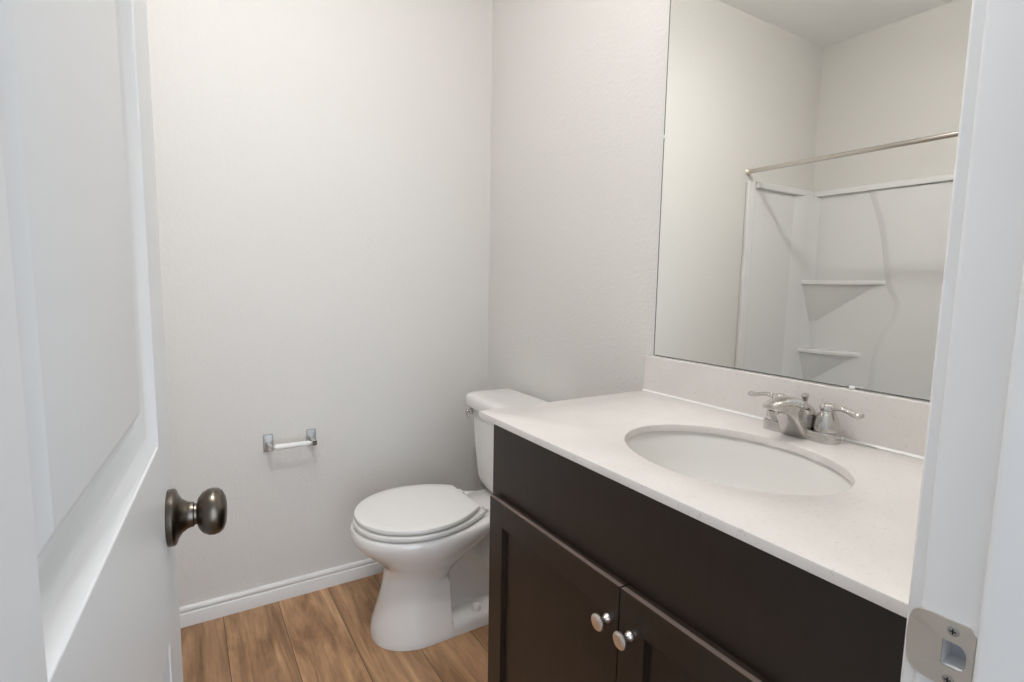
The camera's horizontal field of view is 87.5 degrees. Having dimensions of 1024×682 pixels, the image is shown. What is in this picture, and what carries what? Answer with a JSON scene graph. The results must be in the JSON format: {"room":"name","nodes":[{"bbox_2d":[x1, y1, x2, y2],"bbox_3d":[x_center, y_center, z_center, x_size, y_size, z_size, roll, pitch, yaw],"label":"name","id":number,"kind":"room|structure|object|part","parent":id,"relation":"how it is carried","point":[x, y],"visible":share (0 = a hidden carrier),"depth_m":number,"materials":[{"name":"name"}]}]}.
{"room":"bathroom","nodes":[
{"label":"bathroom","id":0,"kind":"room"},
{"bbox_2d":[146,0,492,606],"bbox_3d":[-1.170,-0.381,1.717,2.660,2.737,0.100,-3,7,-32],"label":"wall","id":1,"kind":"structure","parent":0,"point":[322,167],"depth_m":1.96,"materials":[{"name":"white paint"}]},
{"bbox_2d":[179,558,383,627],"bbox_3d":[-0.868,0.935,1.999,1.765,0.070,0.014,-3,7,-32],"label":"baseboard","id":2,"kind":"structure","parent":1,"relation":"attached to","point":[203,611],"depth_m":1.99,"materials":[{"name":"white paint"}]},
{"bbox_2d":[263,428,316,451],"bbox_3d":[-0.799,0.367,1.938,0.181,0.062,0.071,-3,7,-32],"label":"toilet paper holder","id":3,"kind":"object","parent":1,"relation":"attached to","point":[268,446],"visible":1,"depth_m":1.92,"materials":[{"name":"grey"}]},
{"bbox_3d":[-0.860,0.375,1.896,0.017,0.020,0.063,-3,7,-32],"label":"arm","id":4,"kind":"part","parent":3,"relation":"part of","materials":[{"name":"silver metal"}]},
{"bbox_3d":[-0.734,0.368,1.974,0.017,0.020,0.063,-3,7,-32],"label":"arm","id":5,"kind":"part","parent":3,"relation":"part of","materials":[{"name":"silver metal"}]},
{"bbox_2d":[180,572,487,681],"bbox_3d":[-0.353,1.174,0.520,2.660,0.060,3.300,-3,7,-32],"label":"floor","id":6,"kind":"structure","parent":0,"point":[323,635],"depth_m":1.74,"materials":[{"name":"wood"}]},
{"bbox_2d":[350,388,546,650],"bbox_3d":[-0.220,0.607,1.901,0.694,0.765,0.436,-3,7,-32],"label":"toilet","id":7,"kind":"object","parent":6,"relation":"on","point":[431,541],"visible":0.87,"depth_m":1.77,"materials":[{"name":"white ceramic"}]},
{"bbox_3d":[-0.335,0.568,1.824,0.394,0.020,0.374,-3,7,-32],"label":"lid","id":8,"kind":"part","parent":7,"relation":"part of","materials":[{"name":"white plastic"}]},
{"bbox_3d":[-0.328,0.591,1.831,0.419,0.016,0.374,-3,7,-32],"label":"seat","id":9,"kind":"part","parent":7,"relation":"part of","materials":[{"name":"white plastic"}]},
{"bbox_3d":[-0.229,0.793,1.918,0.682,0.390,0.375,-3,7,-32],"label":"bowl","id":10,"kind":"part","parent":7,"relation":"part of","materials":[{"name":"white ceramic"}]},
{"bbox_3d":[-0.005,0.426,2.013,0.186,0.316,0.398,-3,7,-32],"label":"tank","id":11,"kind":"part","parent":7,"relation":"part of","materials":[{"name":"white ceramic"}]},
{"bbox_3d":[-0.007,0.242,1.989,0.208,0.054,0.436,-3,7,-32],"label":"tank lid","id":12,"kind":"part","parent":7,"relation":"part of","materials":[{"name":"white ceramic"}]},
{"bbox_2d":[488,424,906,681],"bbox_3d":[0.390,0.654,1.062,0.582,0.879,0.889,-3,7,-32],"label":"vanity cabinet","id":13,"kind":"object","parent":6,"relation":"on","point":[593,577],"visible":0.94,"depth_m":0.86,"materials":[{"name":"brown wood"}]},
{"bbox_3d":[0.066,0.673,1.103,0.020,0.584,0.434,-3,7,-32],"label":"door","id":14,"kind":"part","parent":13,"relation":"part of","materials":[{"name":"brown wood"}]},
{"bbox_3d":[0.151,0.473,0.904,0.026,0.029,0.029,-3,7,-32],"label":"knob","id":15,"kind":"part","parent":13,"relation":"part of","materials":[{"name":"silver metal"}]},
{"bbox_3d":[0.180,0.478,0.858,0.026,0.029,0.029,-3,7,-32],"label":"knob","id":16,"kind":"part","parent":13,"relation":"part of","materials":[{"name":"silver metal"}]},
{"bbox_3d":[0.290,0.717,0.743,0.020,0.584,0.412,-3,7,-32],"label":"door","id":17,"kind":"part","parent":13,"relation":"part of","materials":[{"name":"brown wood"}]},
{"bbox_2d":[479,355,929,617],"bbox_3d":[0.403,0.158,1.021,0.560,0.117,0.926,-3,7,-32],"label":"countertop","id":18,"kind":"structure","parent":13,"relation":"on","point":[860,539],"depth_m":0.96,"materials":[{"name":"stone"}]},
{"bbox_2d":[625,431,852,495],"bbox_3d":[0.394,0.311,0.997,0.363,0.182,0.461,-3,7,-32],"label":"sink basin","id":19,"kind":"object","parent":18,"relation":"in","point":[735,462],"visible":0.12,"depth_m":1.13,"materials":[{"name":"white ceramic"}]},
{"bbox_2d":[748,391,864,444],"bbox_3d":[0.596,0.152,1.105,0.176,0.086,0.177,2,7,13],"label":"faucet","id":20,"kind":"object","parent":18,"relation":"on","point":[788,415],"visible":1,"depth_m":1.06,"materials":[{"name":"silver metal"}]},
{"bbox_3d":[0.553,0.119,1.177,0.020,0.017,0.067,-4,8,-36],"label":"lever","id":21,"kind":"part","parent":20,"relation":"part of","materials":[{"name":"silver metal"}]},
{"bbox_3d":[0.575,0.141,1.151,0.048,0.056,0.048,-3,7,-32],"label":"handle","id":22,"kind":"part","parent":20,"relation":"part of","materials":[{"name":"silver metal"}]},
{"bbox_3d":[0.562,0.154,1.084,0.144,0.086,0.061,-3,7,-32],"label":"spout","id":23,"kind":"part","parent":20,"relation":"part of","materials":[{"name":"silver metal"}]},
{"bbox_3d":[0.601,0.185,1.112,0.053,0.021,0.152,-3,7,-32],"label":"plate","id":24,"kind":"part","parent":20,"relation":"part of","materials":[{"name":"silver metal"}]},
{"bbox_3d":[0.616,0.144,1.120,0.030,0.071,0.016,-3,7,-32],"label":"lift rod","id":25,"kind":"part","parent":20,"relation":"part of","materials":[{"name":"silver metal"}]},
{"bbox_3d":[0.628,0.151,1.065,0.048,0.056,0.048,-3,7,-32],"label":"handle","id":26,"kind":"part","parent":20,"relation":"part of","materials":[{"name":"silver metal"}]},
{"bbox_3d":[0.644,0.137,1.030,0.020,0.017,0.067,-2,7,-27],"label":"lever","id":27,"kind":"part","parent":20,"relation":"part of","materials":[{"name":"silver metal"}]},
{"bbox_2d":[486,0,929,488],"bbox_3d":[0.471,-0.328,1.501,0.100,2.737,2.001,-3,7,-32],"label":"wall","id":28,"kind":"structure","parent":0,"point":[578,88],"depth_m":1.81,"materials":[{"name":"white paint"}]},
{"bbox_2d":[643,355,929,456],"bbox_3d":[0.633,0.139,1.162,0.020,0.102,0.926,-3,7,-32],"label":"backsplash","id":29,"kind":"structure","parent":28,"relation":"attached to","point":[889,421],"depth_m":1.16,"materials":[{"name":"stone"}]},
{"bbox_2d":[653,0,971,400],"bbox_3d":[0.650,-0.448,1.095,0.008,1.078,0.896,-3,7,-32],"label":"wall mirror","id":30,"kind":"object","parent":28,"relation":"attached to","point":[810,146],"visible":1,"depth_m":1.13,"materials":[{"name":"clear mirror"}]},
{"bbox_3d":[-0.122,-0.175,0.034,2.460,2.737,0.116,-3,7,-32],"label":"wall","id":31,"kind":"structure","parent":0,"visible":0},
{"bbox_2d":[0,0,226,681],"bbox_3d":[-0.302,0.128,0.421,0.162,2.018,0.613,-3,7,-32],"label":"door","id":32,"kind":"structure","parent":31,"relation":"in","point":[93,519],"depth_m":0.35,"materials":[{"name":"white paint"}]},
{"bbox_3d":[-0.402,0.214,0.655,0.033,0.068,0.068,-2,7,-27],"label":"knob","id":33,"kind":"part","parent":32,"relation":"part of","materials":[{"name":"brown metal"}]},
{"bbox_2d":[905,607,976,681],"bbox_3d":[0.335,0.242,0.421,0.004,0.055,0.044,-3,7,-30],"label":"strike plate","id":34,"kind":"object","parent":31,"relation":"attached to","point":[926,632],"visible":1,"depth_m":0.42,"materials":[{"name":"silver metal"}]},
{"bbox_2d":[900,0,986,681],"bbox_3d":[0.068,0.119,0.267,0.731,2.107,0.017,-3,7,-32],"label":"trim","id":35,"kind":"structure","parent":31,"relation":"attached to","point":[978,11],"depth_m":0.41,"materials":[{"name":"white paint"}]},
{"bbox_2d":[913,0,1023,681],"bbox_3d":[0.108,0.146,0.217,0.659,2.065,0.116,-3,7,-32],"label":"trim","id":36,"kind":"structure","parent":31,"relation":"attached to","point":[974,576],"depth_m":0.39,"materials":[{"name":"white paint"}]}
]}

